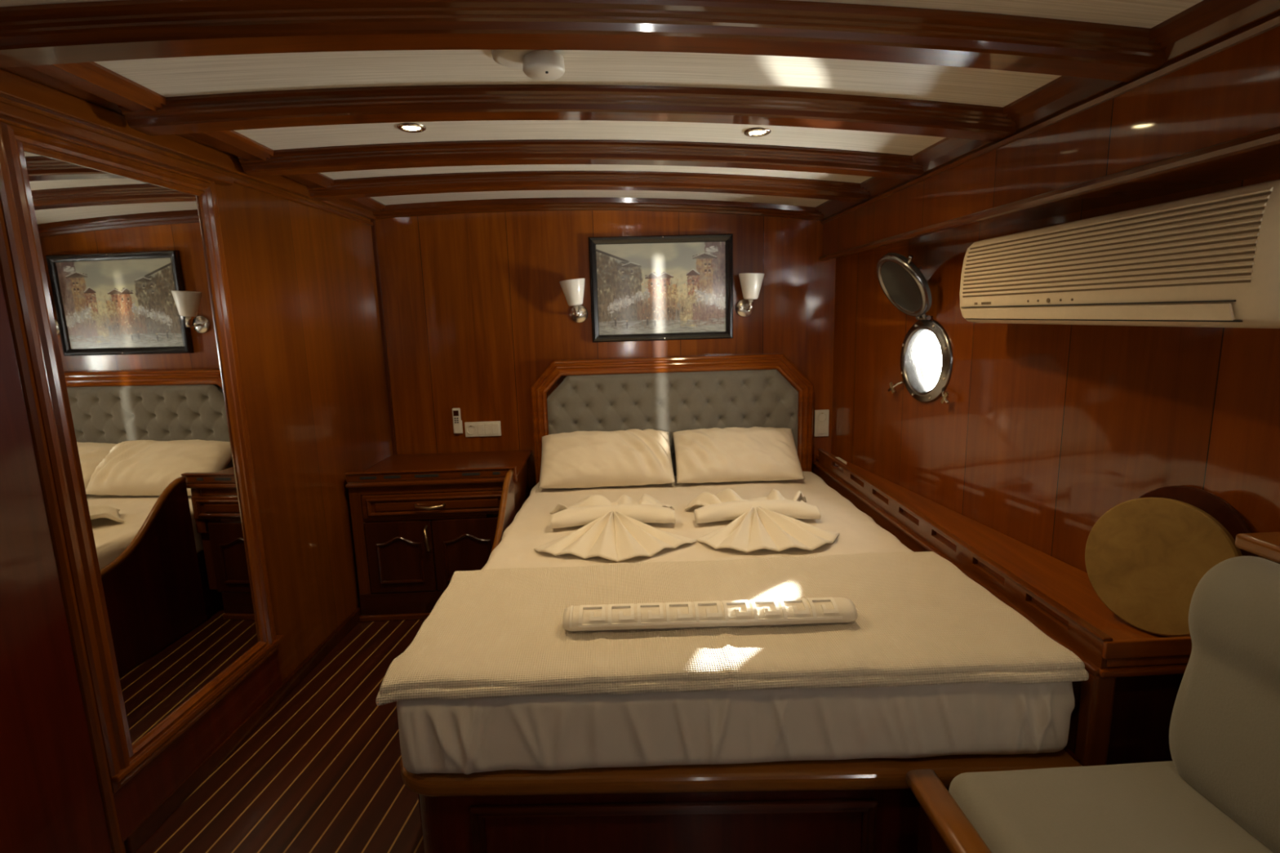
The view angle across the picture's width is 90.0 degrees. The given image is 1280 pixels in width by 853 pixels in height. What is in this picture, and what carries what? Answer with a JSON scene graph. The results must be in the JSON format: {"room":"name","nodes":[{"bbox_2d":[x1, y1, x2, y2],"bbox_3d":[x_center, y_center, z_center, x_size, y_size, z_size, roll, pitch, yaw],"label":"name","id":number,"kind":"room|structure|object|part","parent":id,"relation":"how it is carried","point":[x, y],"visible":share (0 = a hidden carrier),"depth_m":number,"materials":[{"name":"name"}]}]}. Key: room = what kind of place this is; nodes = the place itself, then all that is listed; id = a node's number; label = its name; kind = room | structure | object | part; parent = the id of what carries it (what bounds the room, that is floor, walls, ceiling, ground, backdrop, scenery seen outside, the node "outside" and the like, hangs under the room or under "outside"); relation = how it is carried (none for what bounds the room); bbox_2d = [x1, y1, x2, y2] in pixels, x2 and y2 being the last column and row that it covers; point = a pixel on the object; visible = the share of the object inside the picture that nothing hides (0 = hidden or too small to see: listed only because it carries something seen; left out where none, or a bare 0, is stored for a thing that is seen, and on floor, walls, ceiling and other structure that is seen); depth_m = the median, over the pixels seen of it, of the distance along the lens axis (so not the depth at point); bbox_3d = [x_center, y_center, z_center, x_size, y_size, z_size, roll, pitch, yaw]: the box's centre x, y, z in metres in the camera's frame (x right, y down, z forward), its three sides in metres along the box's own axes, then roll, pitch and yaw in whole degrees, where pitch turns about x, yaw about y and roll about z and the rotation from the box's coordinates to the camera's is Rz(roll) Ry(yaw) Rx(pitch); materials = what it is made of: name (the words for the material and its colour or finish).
{"room":"ship interior","nodes":[
{"label":"ship interior","id":0,"kind":"room"},
{"bbox_2d":[0,96,392,852],"bbox_3d":[-1.347,0.278,0.979,0.050,1.990,4.565,-1,10,2],"label":"wall","id":1,"kind":"structure","parent":0,"point":[302,278],"depth_m":2.45,"materials":[{"name":"brown wood"}]},
{"bbox_2d":[0,274,112,852],"bbox_3d":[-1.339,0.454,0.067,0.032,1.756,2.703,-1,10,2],"label":"door","id":2,"kind":"structure","parent":1,"relation":"in","point":[51,799],"depth_m":1.35,"materials":[{"name":"red wood"}]},
{"bbox_2d":[0,201,124,852],"bbox_3d":[-1.299,0.218,1.415,0.044,1.756,0.034,-2,10,-2],"label":"trim","id":3,"kind":"structure","parent":1,"relation":"attached to","point":[6,272],"depth_m":1.41,"materials":[{"name":"brown wood"}]},
{"bbox_2d":[0,66,237,157],"bbox_3d":[-1.292,-0.682,0.815,0.370,0.065,4.550,-2,10,-2],"label":"trim","id":4,"kind":"structure","parent":1,"relation":"attached to","point":[26,72],"depth_m":1.44,"materials":[{"name":"brown wood"}]},
{"bbox_2d":[0,100,284,793],"bbox_3d":[-1.280,0.056,1.774,0.045,1.572,0.732,-1,10,2],"label":"wall mirror","id":5,"kind":"object","parent":1,"relation":"attached to","point":[116,246],"visible":0.92,"depth_m":1.66,"materials":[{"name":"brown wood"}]},
{"bbox_3d":[-1.301,-0.705,1.642,0.045,0.027,0.732,-1,10,2],"label":"head moulding","id":6,"kind":"part","parent":5,"relation":"part of","materials":[{"name":"brown wood"}]},
{"bbox_2d":[0,68,376,219],"bbox_3d":[-1.341,-0.624,0.823,0.032,0.050,4.563,-1,10,2],"label":"trim","id":7,"kind":"structure","parent":1,"relation":"attached to","point":[15,87],"depth_m":1.62,"materials":[{"name":"brown wood"}]},
{"bbox_2d":[112,649,281,843],"bbox_3d":[-1.281,0.898,1.901,0.018,0.150,0.693,-1,10,2],"label":"trim","id":8,"kind":"structure","parent":1,"relation":"attached to","point":[143,793],"depth_m":1.82,"materials":[{"name":"red wood"}]},
{"bbox_2d":[28,62,386,212],"bbox_3d":[-1.159,-0.670,0.823,0.115,0.070,4.550,-2,10,-2],"label":"trim","id":9,"kind":"structure","parent":1,"relation":"attached to","point":[92,77],"depth_m":1.49,"materials":[{"name":"brown wood"}]},
{"bbox_2d":[124,605,361,852],"bbox_3d":[-1.260,0.900,2.451,0.022,0.055,1.736,-1,10,2],"label":"baseboard","id":10,"kind":"structure","parent":1,"relation":"attached to","point":[162,812],"depth_m":1.99,"materials":[{"name":"brown wood"}]},
{"bbox_2d":[232,177,373,226],"bbox_3d":[-1.344,-0.579,0.831,0.022,0.016,4.562,-1,10,2],"label":"trim","id":11,"kind":"structure","parent":1,"relation":"attached to","point":[236,180],"depth_m":2.41,"materials":[{"name":"brown wood"}]},
{"bbox_2d":[370,219,397,454],"bbox_3d":[-1.260,-0.134,3.216,0.024,1.830,0.023,-2,10,-2],"label":"trim","id":12,"kind":"structure","parent":1,"relation":"attached to","point":[373,227],"depth_m":3.15,"materials":[{"name":"brown wood"}]},
{"bbox_2d":[134,618,426,852],"bbox_3d":[0.118,1.135,1.192,3.190,0.050,4.590,-2,10,-2],"label":"floor","id":13,"kind":"structure","parent":0,"point":[320,773],"depth_m":1.86,"materials":[{"name":"brown wood"}]},
{"bbox_2d":[344,449,532,622],"bbox_3d":[-0.894,0.473,3.037,0.728,0.675,0.584,-2,10,-2],"label":"nightstand","id":14,"kind":"object","parent":13,"relation":"on","point":[419,520],"visible":0.79,"depth_m":2.78,"materials":[{"name":"brown wood"}]},
{"bbox_3d":[-1.044,0.568,2.800,0.282,0.322,0.026,-2,10,-2],"label":"door","id":15,"kind":"part","parent":14,"relation":"part of","materials":[{"name":"brown wood"}]},
{"bbox_3d":[-1.042,0.582,2.784,0.192,0.213,0.009,-2,10,-2],"label":"panel moulding","id":16,"kind":"part","parent":14,"relation":"part of","materials":[{"name":"brown wood"}]},
{"bbox_3d":[-0.924,0.775,2.843,0.620,0.100,0.025,-2,10,-2],"label":"frame rail","id":17,"kind":"part","parent":14,"relation":"part of","materials":[{"name":"brown wood"}]},
{"bbox_3d":[-0.931,0.396,2.781,0.528,0.014,0.022,-2,10,-2],"label":"frame rail","id":18,"kind":"part","parent":14,"relation":"part of","materials":[{"name":"brown wood"}]},
{"bbox_3d":[-0.919,0.489,2.762,0.019,0.119,0.039,-2,10,-2],"label":"handle","id":19,"kind":"part","parent":14,"relation":"part of","materials":[{"name":"gold metal"}]},
{"bbox_3d":[-0.901,0.343,2.738,0.138,0.023,0.039,-2,10,-2],"label":"handle","id":20,"kind":"part","parent":14,"relation":"part of","materials":[{"name":"gold metal"}]},
{"bbox_3d":[-0.891,0.204,2.735,0.719,0.042,0.028,-2,10,-2],"label":"fiddle rail","id":21,"kind":"part","parent":14,"relation":"part of","materials":[{"name":"brown wood"}]},
{"bbox_3d":[-0.897,0.262,2.759,0.603,0.043,0.022,-2,10,-2],"label":"frame rail","id":22,"kind":"part","parent":14,"relation":"part of","materials":[{"name":"brown wood"}]},
{"bbox_3d":[-0.889,0.240,2.739,0.726,0.018,0.020,-2,10,-2],"label":"edge moulding","id":23,"kind":"part","parent":14,"relation":"part of","materials":[{"name":"brown wood"}]},
{"bbox_3d":[-0.871,0.336,2.767,0.640,0.102,0.026,-2,10,-2],"label":"drawer","id":24,"kind":"part","parent":14,"relation":"part of","materials":[{"name":"brown wood"}]},
{"bbox_3d":[-0.872,0.339,2.749,0.593,0.074,0.010,-2,10,-2],"label":"panel moulding","id":25,"kind":"part","parent":14,"relation":"part of","materials":[{"name":"brown wood"}]},
{"bbox_3d":[-0.873,0.338,2.752,0.525,0.038,0.008,-2,10,-2],"label":"raised panel","id":26,"kind":"part","parent":14,"relation":"part of","materials":[{"name":"brown wood"}]},
{"bbox_3d":[-0.752,0.558,2.811,0.294,0.322,0.026,-2,10,-2],"label":"door","id":27,"kind":"part","parent":14,"relation":"part of","materials":[{"name":"brown wood"}]},
{"bbox_3d":[-0.751,0.572,2.795,0.204,0.213,0.009,-2,10,-2],"label":"panel moulding","id":28,"kind":"part","parent":14,"relation":"part of","materials":[{"name":"brown wood"}]},
{"bbox_2d":[400,469,1082,852],"bbox_3d":[0.267,0.570,2.315,1.768,0.669,1.960,-2,10,-2],"label":"bed base","id":29,"kind":"object","parent":13,"relation":"on","point":[862,805],"visible":0.26,"depth_m":1.46,"materials":[{"name":"red wood"}]},
{"bbox_3d":[-0.558,0.472,2.175,0.041,0.382,1.177,-1,10,2],"label":"rail","id":30,"kind":"part","parent":29,"relation":"part of","materials":[{"name":"brown wood"}]},
{"bbox_3d":[0.076,0.944,1.465,0.921,0.175,0.016,-1,10,1],"label":"panel moulding","id":31,"kind":"part","parent":29,"relation":"part of","materials":[{"name":"brown wood"}]},
{"bbox_2d":[396,471,1075,774],"bbox_3d":[0.195,0.505,2.326,1.547,0.212,1.947,-2,10,-2],"label":"mattress","id":32,"kind":"object","parent":29,"relation":"on","point":[468,736],"visible":0.49,"depth_m":1.41,"materials":[{"name":"fabric"}]},
{"bbox_2d":[538,428,675,488],"bbox_3d":[-0.161,0.150,3.076,0.635,0.254,0.286,-2,10,-3],"label":"pillow","id":33,"kind":"object","parent":32,"relation":"on","point":[629,457],"visible":1,"depth_m":2.98,"materials":[{"name":"fabric"}]},
{"bbox_2d":[533,493,696,562],"bbox_3d":[-0.094,0.348,2.421,0.571,0.079,0.679,-2,10,-2],"label":"folded towel","id":34,"kind":"object","parent":32,"relation":"on","point":[616,531],"visible":1,"depth_m":2.32,"materials":[{"name":"white fabric"}]},
{"bbox_2d":[375,551,1088,706],"bbox_3d":[0.189,0.497,1.680,1.543,0.058,0.690,-2,10,-2],"label":"blanket","id":35,"kind":"object","parent":32,"relation":"on","point":[921,620],"visible":0.88,"depth_m":1.51,"materials":[{"name":"beige fabric"}]},
{"bbox_2d":[562,597,857,631],"bbox_3d":[0.170,0.460,1.583,0.715,0.050,0.098,-2,10,0],"label":"rolled towel","id":36,"kind":"object","parent":35,"relation":"on","point":[811,610],"visible":1,"depth_m":1.55,"materials":[{"name":"white fabric"}]},
{"bbox_2d":[672,426,804,483],"bbox_3d":[0.467,0.133,3.097,0.600,0.237,0.277,-2,10,-1],"label":"pillow","id":37,"kind":"object","parent":32,"relation":"on","point":[734,454],"visible":1,"depth_m":3.01,"materials":[{"name":"fabric"}]},
{"bbox_2d":[684,488,839,552],"bbox_3d":[0.449,0.328,2.441,0.537,0.082,0.654,-2,10,-1],"label":"folded towel","id":38,"kind":"object","parent":32,"relation":"on","point":[769,522],"visible":1,"depth_m":2.35,"materials":[{"name":"white fabric"}]},
{"bbox_3d":[0.206,0.768,1.567,1.549,0.048,0.394,-2,10,-2],"label":"rail","id":39,"kind":"part","parent":29,"relation":"part of","materials":[{"name":"brown wood"}]},
{"bbox_2d":[812,448,1191,766],"bbox_3d":[1.127,0.563,2.416,0.361,0.602,2.023,-2,10,-2],"label":"ledge","id":40,"kind":"object","parent":13,"relation":"on","point":[1122,714],"visible":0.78,"depth_m":1.55,"materials":[{"name":"brown wood"}]},
{"bbox_2d":[835,457,846,466],"bbox_3d":[0.971,0.172,3.151,0.056,0.018,0.110,-2,10,-2],"label":"box","id":41,"kind":"object","parent":40,"relation":"on","point":[838,458],"visible":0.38,"depth_m":3.12,"materials":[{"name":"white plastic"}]},
{"bbox_3d":[0.971,0.483,2.402,0.034,0.252,2.000,-2,10,-2],"label":"panel","id":42,"kind":"part","parent":40,"relation":"part of","materials":[{"name":"brown wood"}]},
{"bbox_3d":[0.964,0.362,2.355,0.046,0.032,1.970,-2,10,-2],"label":"edge moulding","id":43,"kind":"part","parent":40,"relation":"part of","materials":[{"name":"brown wood"}]},
{"bbox_3d":[0.965,0.326,2.331,0.016,0.086,1.926,-2,10,-2],"label":"slotted rail","id":44,"kind":"part","parent":40,"relation":"part of","materials":[{"name":"brown wood"}]},
{"bbox_3d":[1.014,0.685,1.432,0.052,0.304,0.042,-2,10,-2],"label":"corner post","id":45,"kind":"part","parent":40,"relation":"part of","materials":[{"name":"brown wood"}]},
{"bbox_3d":[1.166,0.529,1.396,0.343,0.016,0.022,-2,10,-2],"label":"moulding","id":46,"kind":"part","parent":40,"relation":"part of","materials":[{"name":"brown wood"}]},
{"bbox_3d":[1.167,0.476,1.386,0.337,0.040,0.012,-2,10,-2],"label":"rail","id":47,"kind":"part","parent":40,"relation":"part of","materials":[{"name":"brown wood"}]},
{"bbox_2d":[1084,497,1242,636],"bbox_3d":[1.194,0.320,1.475,0.075,0.310,0.312,-6,11,-23],"label":"round cushion","id":48,"kind":"object","parent":40,"relation":"on","point":[1146,558],"visible":0.77,"depth_m":1.47,"materials":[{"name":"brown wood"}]},
{"bbox_2d":[1137,485,1257,556],"bbox_3d":[1.272,0.303,1.516,0.082,0.320,0.326,-3,10,-10],"label":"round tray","id":49,"kind":"object","parent":40,"relation":"on","point":[1214,505],"visible":0.22,"depth_m":1.45,"materials":[{"name":"brown wood"}]},
{"bbox_2d":[905,555,1279,852],"bbox_3d":[0.914,0.780,0.511,0.658,0.839,1.660,-2,10,-2],"label":"armchair","id":50,"kind":"object","parent":13,"relation":"on","point":[1219,792],"visible":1,"depth_m":1.14,"materials":[{"name":"beige fabric"}]},
{"bbox_3d":[0.628,1.047,0.534,0.024,0.320,1.640,-2,10,-2],"label":"panel","id":51,"kind":"part","parent":50,"relation":"part of","materials":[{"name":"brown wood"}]},
{"bbox_3d":[0.619,0.870,0.513,0.062,0.036,1.660,-2,10,-2],"label":"edge rail","id":52,"kind":"part","parent":50,"relation":"part of","materials":[{"name":"brown wood"}]},
{"bbox_2d":[948,760,1273,852],"bbox_3d":[0.913,0.880,0.523,0.530,0.162,1.620,-2,10,-2],"label":"seat cushion","id":53,"kind":"object","parent":50,"relation":"on","point":[1142,807],"depth_m":1.16,"materials":[{"name":"grey fabric"}]},
{"bbox_3d":[1.145,0.610,0.456,0.189,0.500,1.590,-2,10,-2],"label":"backrest","id":54,"kind":"part","parent":50,"relation":"part of","materials":[{"name":"grey fabric"}]},
{"bbox_2d":[0,0,1203,207],"bbox_3d":[-0.058,-0.699,0.892,2.200,0.110,4.600,-2,10,-2],"label":"ceiling","id":55,"kind":"structure","parent":0,"point":[169,77],"depth_m":1.50,"materials":[{"name":"white paint"}]},
{"bbox_2d":[396,122,426,133],"bbox_3d":[-0.668,-0.874,1.871,0.082,0.009,0.082,-2,10,-2],"label":"recessed light","id":56,"kind":"object","parent":55,"relation":"in","point":[406,126],"visible":0.98,"depth_m":1.86,"materials":[{"name":"metal"}]},
{"bbox_2d":[491,49,564,80],"bbox_3d":[-0.240,-0.780,1.378,0.155,0.049,0.124,-2,10,-2],"label":"smoke detector","id":57,"kind":"object","parent":55,"relation":"attached to","point":[538,64],"visible":0.91,"depth_m":1.35,"materials":[{"name":"white plastic"}]},
{"bbox_3d":[-0.256,-0.795,1.375,0.124,0.016,0.124,-2,10,-2],"label":"plate","id":58,"kind":"part","parent":57,"relation":"part of","materials":[{"name":"white plastic"}]},
{"bbox_2d":[117,84,1016,142],"bbox_3d":[-0.128,-0.791,1.643,2.245,0.138,0.139,-2,10,-2],"label":"ceiling beam","id":59,"kind":"structure","parent":55,"relation":"attached to","point":[184,114],"depth_m":1.59,"materials":[{"name":"brown wood"}]},
{"bbox_2d":[237,139,924,180],"bbox_3d":[-0.150,-0.875,2.130,2.245,0.138,0.139,-2,10,-2],"label":"ceiling beam","id":60,"kind":"structure","parent":55,"relation":"attached to","point":[500,152],"depth_m":2.08,"materials":[{"name":"brown wood"}]},
{"bbox_2d":[0,0,1166,81],"bbox_3d":[-0.108,-0.714,1.200,2.245,0.138,0.139,-2,10,-2],"label":"ceiling beam","id":61,"kind":"structure","parent":55,"relation":"attached to","point":[40,34],"depth_m":1.16,"materials":[{"name":"brown wood"}]},
{"bbox_2d":[306,170,871,202],"bbox_3d":[-0.169,-0.951,2.568,2.245,0.138,0.139,-2,10,-2],"label":"ceiling beam","id":62,"kind":"structure","parent":55,"relation":"attached to","point":[392,185],"depth_m":2.52,"materials":[{"name":"brown wood"}]},
{"bbox_2d":[743,127,771,137],"bbox_3d":[0.355,-0.889,1.934,0.082,0.009,0.082,-2,10,-2],"label":"recessed light","id":63,"kind":"object","parent":55,"relation":"in","point":[754,131],"visible":1,"depth_m":1.92,"materials":[{"name":"metal"}]},
{"bbox_2d":[815,0,1279,217],"bbox_3d":[0.991,-0.681,0.917,0.087,0.090,4.550,-2,10,-2],"label":"trim","id":64,"kind":"structure","parent":55,"relation":"attached to","point":[1206,20],"depth_m":1.39,"materials":[{"name":"brown wood"}]},
{"bbox_2d":[820,9,1279,224],"bbox_3d":[0.998,-0.627,0.926,0.016,0.027,4.550,-2,10,-2],"label":"trim","id":65,"kind":"structure","parent":55,"relation":"attached to","point":[1271,21],"depth_m":1.34,"materials":[{"name":"brown wood"}]},
{"bbox_2d":[374,210,835,496],"bbox_3d":[-0.133,-0.197,3.282,2.600,1.970,0.040,-2,10,-2],"label":"wall","id":66,"kind":"structure","parent":0,"point":[477,309],"depth_m":3.19,"materials":[{"name":"brown wood"}]},
{"bbox_2d":[452,408,462,434],"bbox_3d":[-0.927,-0.028,3.243,0.046,0.133,0.024,-2,10,-2],"label":"remote control","id":67,"kind":"object","parent":66,"relation":"attached to","point":[457,422],"visible":1,"depth_m":3.23,"materials":[{"name":"white plastic"}]},
{"bbox_2d":[464,421,501,436],"bbox_3d":[-0.800,0.013,3.259,0.180,0.076,0.019,-2,10,-2],"label":"strip","id":68,"kind":"object","parent":66,"relation":"attached to","point":[483,428],"visible":1,"depth_m":3.25,"materials":[{"name":"white plastic"}]},
{"bbox_2d":[466,425,475,434],"bbox_3d":[-0.858,0.016,3.253,0.048,0.048,0.008,-2,10,-2],"label":"outlet","id":69,"kind":"object","parent":68,"relation":"attached to","point":[470,429],"depth_m":3.25,"materials":[{"name":"white plastic"}]},
{"bbox_2d":[477,423,484,435],"bbox_3d":[-0.809,0.014,3.255,0.034,0.056,0.006,-2,10,-2],"label":"rocker switch","id":70,"kind":"object","parent":68,"relation":"attached to","point":[481,427],"depth_m":3.25,"materials":[{"name":"white plastic"}]},
{"bbox_2d":[484,423,492,434],"bbox_3d":[-0.772,0.013,3.256,0.034,0.056,0.006,-2,10,-2],"label":"rocker switch","id":71,"kind":"object","parent":68,"relation":"attached to","point":[488,427],"depth_m":3.25,"materials":[{"name":"white plastic"}]},
{"bbox_2d":[492,423,499,434],"bbox_3d":[-0.735,0.012,3.257,0.034,0.056,0.006,-2,10,-2],"label":"rocker switch","id":72,"kind":"object","parent":68,"relation":"attached to","point":[495,427],"depth_m":3.25,"materials":[{"name":"white plastic"}]},
{"bbox_2d":[559,278,588,323],"bbox_3d":[-0.321,-0.607,3.105,0.128,0.213,0.152,-2,10,-2],"label":"wall sconce","id":73,"kind":"object","parent":66,"relation":"attached to","point":[573,290],"visible":1,"depth_m":3.06,"materials":[{"name":"glass"}]},
{"bbox_3d":[-0.324,-0.646,3.084,0.123,0.129,0.124,-2,10,-2],"label":"lamp shade","id":74,"kind":"part","parent":73,"relation":"part of","materials":[{"name":"white glass"}]},
{"bbox_3d":[-0.304,-0.560,3.184,0.092,0.092,0.014,-2,10,-2],"label":"plate","id":75,"kind":"part","parent":73,"relation":"part of","materials":[{"name":"metal"}]},
{"bbox_2d":[372,197,824,220],"bbox_3d":[-0.175,-1.043,3.090,2.200,0.140,0.057,-2,10,-2],"label":"trim","id":76,"kind":"structure","parent":66,"relation":"attached to","point":[394,211],"depth_m":3.07,"materials":[{"name":"brown wood"}]},
{"bbox_2d":[588,233,733,342],"bbox_3d":[0.108,-0.682,3.166,0.707,0.508,0.038,-2,10,-2],"label":"framed painting","id":77,"kind":"object","parent":66,"relation":"attached to","point":[655,287],"visible":1,"depth_m":3.17,"materials":[{"name":"black paint"}]},
{"bbox_2d":[530,353,813,484],"bbox_3d":[0.173,-0.007,3.249,1.421,0.690,0.076,-2,10,-2],"label":"headboard","id":78,"kind":"object","parent":66,"relation":"attached to","point":[670,394],"visible":0.54,"depth_m":3.19,"materials":[{"name":"grey fabric"}]},
{"bbox_2d":[734,272,764,317],"bbox_3d":[0.543,-0.642,3.137,0.126,0.210,0.152,-2,10,-2],"label":"wall sconce","id":79,"kind":"object","parent":66,"relation":"attached to","point":[750,282],"visible":1,"depth_m":3.09,"materials":[{"name":"glass"}]},
{"bbox_3d":[0.525,-0.595,3.215,0.092,0.092,0.014,-2,10,-2],"label":"plate","id":80,"kind":"part","parent":79,"relation":"part of","materials":[{"name":"metal"}]},
{"bbox_3d":[0.543,-0.682,3.116,0.124,0.125,0.124,-2,10,-2],"label":"lamp shade","id":81,"kind":"part","parent":79,"relation":"part of","materials":[{"name":"white glass"}]},
{"bbox_2d":[813,409,829,436],"bbox_3d":[0.946,-0.017,3.331,0.076,0.140,0.019,-2,10,-2],"label":"wall socket","id":82,"kind":"object","parent":66,"relation":"attached to","point":[821,417],"visible":1,"depth_m":3.33,"materials":[{"name":"white plastic"}]},
{"bbox_2d":[816,424,826,434],"bbox_3d":[0.947,0.013,3.333,0.052,0.050,0.006,-2,10,-2],"label":"rocker switch","id":83,"kind":"object","parent":82,"relation":"attached to","point":[820,428],"depth_m":3.33,"materials":[{"name":"white plastic"}]},
{"bbox_2d":[817,412,826,421],"bbox_3d":[0.945,-0.050,3.321,0.048,0.048,0.008,-2,10,-2],"label":"outlet","id":84,"kind":"object","parent":82,"relation":"attached to","point":[821,416],"depth_m":3.32,"materials":[{"name":"white plastic"}]},
{"bbox_2d":[831,173,1279,573],"bbox_3d":[1.417,0.183,1.081,0.070,1.992,4.610,-3,10,-9],"label":"wall","id":85,"kind":"structure","parent":0,"point":[1043,430],"depth_m":1.92,"materials":[{"name":"brown wood"}]},
{"bbox_2d":[876,252,952,404],"bbox_3d":[1.062,-0.379,2.486,0.246,0.581,0.397,-2,10,-2],"label":"window","id":86,"kind":"structure","parent":85,"relation":"in","point":[903,283],"depth_m":2.48,"materials":[{"name":"silver metal"}]},
{"bbox_2d":[818,126,1279,261],"bbox_3d":[1.002,-0.450,0.957,0.022,0.024,4.550,-2,10,-2],"label":"trim","id":87,"kind":"structure","parent":85,"relation":"attached to","point":[1269,137],"depth_m":1.34,"materials":[{"name":"brown wood"}]},
{"bbox_2d":[822,8,1279,258],"bbox_3d":[1.323,-0.627,0.941,0.639,0.340,4.550,-2,10,-2],"label":"ceiling beam","id":88,"kind":"structure","parent":85,"relation":"attached to","point":[1231,93],"depth_m":1.38,"materials":[{"name":"brown wood"}]},
{"bbox_2d":[959,178,1279,328],"bbox_3d":[1.181,-0.379,1.549,0.303,0.259,1.015,-2,10,-2],"label":"air conditioner","id":89,"kind":"object","parent":85,"relation":"attached to","point":[1212,260],"visible":1,"depth_m":1.32,"materials":[{"name":"beige plastic"}]},
{"bbox_2d":[1235,532,1279,564],"bbox_3d":[1.417,0.768,0.475,0.403,0.848,1.750,-2,10,-2],"label":"table","id":90,"kind":"object","parent":85,"relation":"attached to","point":[1266,545],"visible":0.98,"depth_m":1.22,"materials":[{"name":"brown wood"}]}
]}

